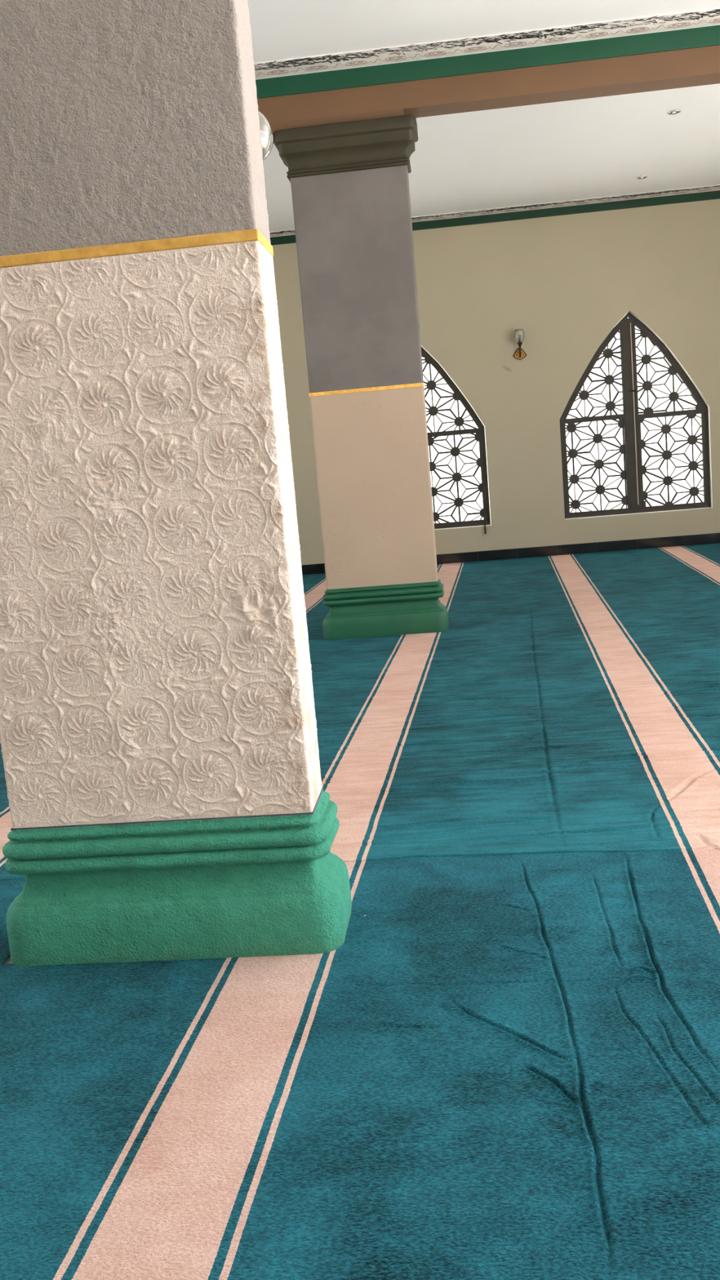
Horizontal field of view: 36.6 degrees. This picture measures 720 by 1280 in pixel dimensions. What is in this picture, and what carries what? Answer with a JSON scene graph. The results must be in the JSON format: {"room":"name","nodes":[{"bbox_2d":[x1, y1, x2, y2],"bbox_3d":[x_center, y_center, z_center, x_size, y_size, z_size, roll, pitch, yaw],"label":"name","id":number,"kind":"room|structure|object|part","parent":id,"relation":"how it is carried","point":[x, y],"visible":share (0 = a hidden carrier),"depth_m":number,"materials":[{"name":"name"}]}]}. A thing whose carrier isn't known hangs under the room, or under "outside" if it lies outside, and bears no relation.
{"room":"mosque","nodes":[
{"label":"mosque","id":0,"kind":"room"},
{"bbox_2d":[1,954,12,964],"bbox_3d":[0.112,0.561,4.182,10.000,0.250,15.057,-4,9,5],"label":"floor","id":1,"kind":"structure","parent":0,"point":[7,961],"depth_m":2.61,"materials":[{"name":"carpet"}]},
{"bbox_2d":[0,847,719,1279],"bbox_3d":[-0.864,1.161,0.116,8.100,0.018,6.112,-4,9,5],"label":"carpet","id":2,"kind":"object","parent":1,"relation":"on","point":[507,1067],"visible":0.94,"depth_m":1.91,"materials":[{"name":"teal carpet"}]},
{"bbox_2d":[0,0,351,966],"bbox_3d":[-0.565,-0.945,2.375,0.855,3.399,0.339,-4,9,6],"label":"pier","id":3,"kind":"object","parent":2,"relation":"on","point":[168,801],"visible":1,"depth_m":2.38,"materials":[{"name":"paint"}]},
{"bbox_3d":[-0.437,0.564,2.619,0.804,0.332,0.289,-4,9,6],"label":"moulding","id":4,"kind":"part","parent":3,"relation":"part of","materials":[{"name":"green paint"}]},
{"bbox_2d":[257,111,273,160],"bbox_3d":[-0.261,-1.105,2.510,0.120,0.230,0.175,-4,9,6],"label":"wall sconce","id":5,"kind":"object","parent":3,"relation":"attached to","point":[266,133],"visible":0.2,"depth_m":2.50,"materials":[{"name":"white glass"}]},
{"bbox_2d":[0,542,719,880],"bbox_3d":[-0.315,-0.026,7.177,8.100,0.019,8.408,-4,9,5],"label":"carpet","id":6,"kind":"object","parent":1,"relation":"on","point":[566,703],"visible":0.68,"depth_m":4.55,"materials":[{"name":"teal carpet"}]},
{"bbox_2d":[272,114,448,639],"bbox_3d":[0.045,-1.553,6.809,0.855,3.086,0.339,-4,9,6],"label":"pier","id":7,"kind":"object","parent":6,"relation":"on","point":[349,180],"visible":1,"depth_m":6.70,"materials":[{"name":"beige paint"}]},
{"bbox_3d":[0.161,-0.199,7.028,0.802,0.332,0.286,-4,9,6],"label":"moulding","id":8,"kind":"part","parent":7,"relation":"part of","materials":[{"name":"green paint"}]},
{"bbox_2d":[247,0,719,231],"bbox_3d":[-0.191,-3.006,3.607,10.000,0.200,15.057,-4,9,5],"label":"ceiling","id":9,"kind":"structure","parent":0,"point":[597,147],"depth_m":7.95,"materials":[{"name":"white paint"}]},
{"bbox_2d":[257,44,719,143],"bbox_3d":[0.054,-3.238,6.534,9.400,0.314,0.203,-4,9,5],"label":"ceiling beam","id":10,"kind":"structure","parent":9,"relation":"attached to","point":[699,66],"depth_m":6.40,"materials":[{"name":"brown paint"}]},
{"bbox_2d":[253,7,719,98],"bbox_3d":[0.015,-3.297,6.279,9.446,0.110,0.285,-4,9,5],"label":"crown molding","id":11,"kind":"structure","parent":10,"relation":"attached to","point":[695,28],"depth_m":6.29,"materials":[{"name":"green paint"}]},
{"bbox_2d":[636,175,647,179],"bbox_3d":[2.506,-4.109,9.681,0.095,0.008,0.095,-4,9,5],"label":"recessed light","id":12,"kind":"object","parent":9,"relation":"in","point":[642,176],"visible":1,"depth_m":9.67,"materials":[{"name":"white"}]},
{"bbox_2d":[666,110,680,115],"bbox_3d":[2.256,-3.788,7.824,0.095,0.008,0.095,-4,9,5],"label":"recessed light","id":13,"kind":"object","parent":9,"relation":"in","point":[673,112],"visible":1,"depth_m":7.82,"materials":[{"name":"silver metal"}]},
{"bbox_2d":[272,199,719,564],"bbox_3d":[0.521,-2.449,11.118,10.000,3.400,0.240,-4,9,5],"label":"wall","id":14,"kind":"structure","parent":0,"point":[566,281],"depth_m":10.81,"materials":[{"name":"beige paint"}]},
{"bbox_2d":[421,346,490,533],"bbox_3d":[0.539,-2.067,11.110,1.460,2.063,0.160,-4,9,5],"label":"window","id":15,"kind":"structure","parent":14,"relation":"in","point":[457,395],"depth_m":11.13,"materials":[{"name":"brown metal"}]},
{"bbox_3d":[0.869,-2.547,11.045,0.619,0.888,0.008,-4,9,5],"label":"lattice panel","id":16,"kind":"part","parent":15,"relation":"part of","materials":[{"name":"brown metal"}]},
{"bbox_3d":[0.945,-1.664,11.188,0.619,0.908,0.008,-4,9,5],"label":"lattice panel","id":17,"kind":"part","parent":15,"relation":"part of","materials":[{"name":"brown metal"}]},
{"bbox_2d":[269,184,719,245],"bbox_3d":[0.345,-4.038,10.611,9.436,0.082,0.259,-4,9,5],"label":"crown molding","id":18,"kind":"structure","parent":14,"relation":"attached to","point":[710,192],"depth_m":10.54,"materials":[{"name":"green paint"}]},
{"bbox_2d":[301,533,719,574],"bbox_3d":[0.649,-0.813,11.254,9.398,0.116,0.014,-4,9,5],"label":"baseboard","id":19,"kind":"structure","parent":14,"relation":"attached to","point":[712,538],"depth_m":11.11,"materials":[{"name":"black tile"}]},
{"bbox_2d":[513,328,526,359],"bbox_3d":[1.578,-2.921,10.761,0.138,0.280,0.144,-4,9,5],"label":"wall sconce","id":20,"kind":"object","parent":14,"relation":"attached to","point":[519,353],"visible":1,"depth_m":10.72,"materials":[{"name":"brown metal"}]},
{"bbox_3d":[1.569,-2.994,10.724,0.097,0.123,0.092,-4,9,5],"label":"lamp shade","id":21,"kind":"part","parent":20,"relation":"part of","materials":[{"name":"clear glass"}]},
{"bbox_3d":[1.585,-2.844,10.781,0.022,0.087,0.082,-4,9,5],"label":"arm","id":22,"kind":"part","parent":20,"relation":"part of","materials":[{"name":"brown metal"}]},
{"bbox_2d":[559,312,710,519],"bbox_3d":[2.739,-2.269,10.947,1.460,1.981,0.078,-4,9,5],"label":"window","id":23,"kind":"structure","parent":14,"relation":"in","point":[635,500],"depth_m":10.96,"materials":[{"name":"brown metal"}]},
{"bbox_3d":[2.326,-2.642,10.916,0.581,0.839,0.008,-4,9,5],"label":"lattice panel","id":24,"kind":"part","parent":23,"relation":"part of","materials":[{"name":"brown metal"}]},
{"bbox_3d":[2.397,-1.774,11.056,0.587,0.924,0.008,-4,9,5],"label":"lattice panel","id":25,"kind":"part","parent":23,"relation":"part of","materials":[{"name":"brown metal"}]},
{"bbox_3d":[2.768,-1.366,11.072,0.032,0.080,0.014,-4,9,5],"label":"bolt plate","id":26,"kind":"part","parent":23,"relation":"part of","materials":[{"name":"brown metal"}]},
{"bbox_3d":[2.752,-2.257,10.926,0.009,1.791,0.012,-4,9,5],"label":"slide rod","id":27,"kind":"part","parent":23,"relation":"part of","materials":[{"name":"metal"}]},
{"bbox_3d":[2.888,-1.375,11.061,0.032,0.080,0.014,-4,9,5],"label":"bolt plate","id":28,"kind":"part","parent":23,"relation":"part of","materials":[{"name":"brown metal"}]},
{"bbox_3d":[3.070,-2.692,10.850,0.619,0.867,0.008,-4,9,5],"label":"lattice panel","id":29,"kind":"part","parent":23,"relation":"part of","materials":[{"name":"brown metal"}]},
{"bbox_3d":[3.144,-1.819,10.991,0.619,0.908,0.008,-4,9,5],"label":"lattice panel","id":30,"kind":"part","parent":23,"relation":"part of","materials":[{"name":"brown metal"}]},
{"bbox_2d":[422,314,703,523],"bbox_3d":[0.977,-3.778,13.883,18.000,5.580,0.400,-4,9,5],"label":"window glass","id":31,"kind":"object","parent":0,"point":[612,366],"depth_m":13.80,"materials":[{"name":"white glass"}]}
]}

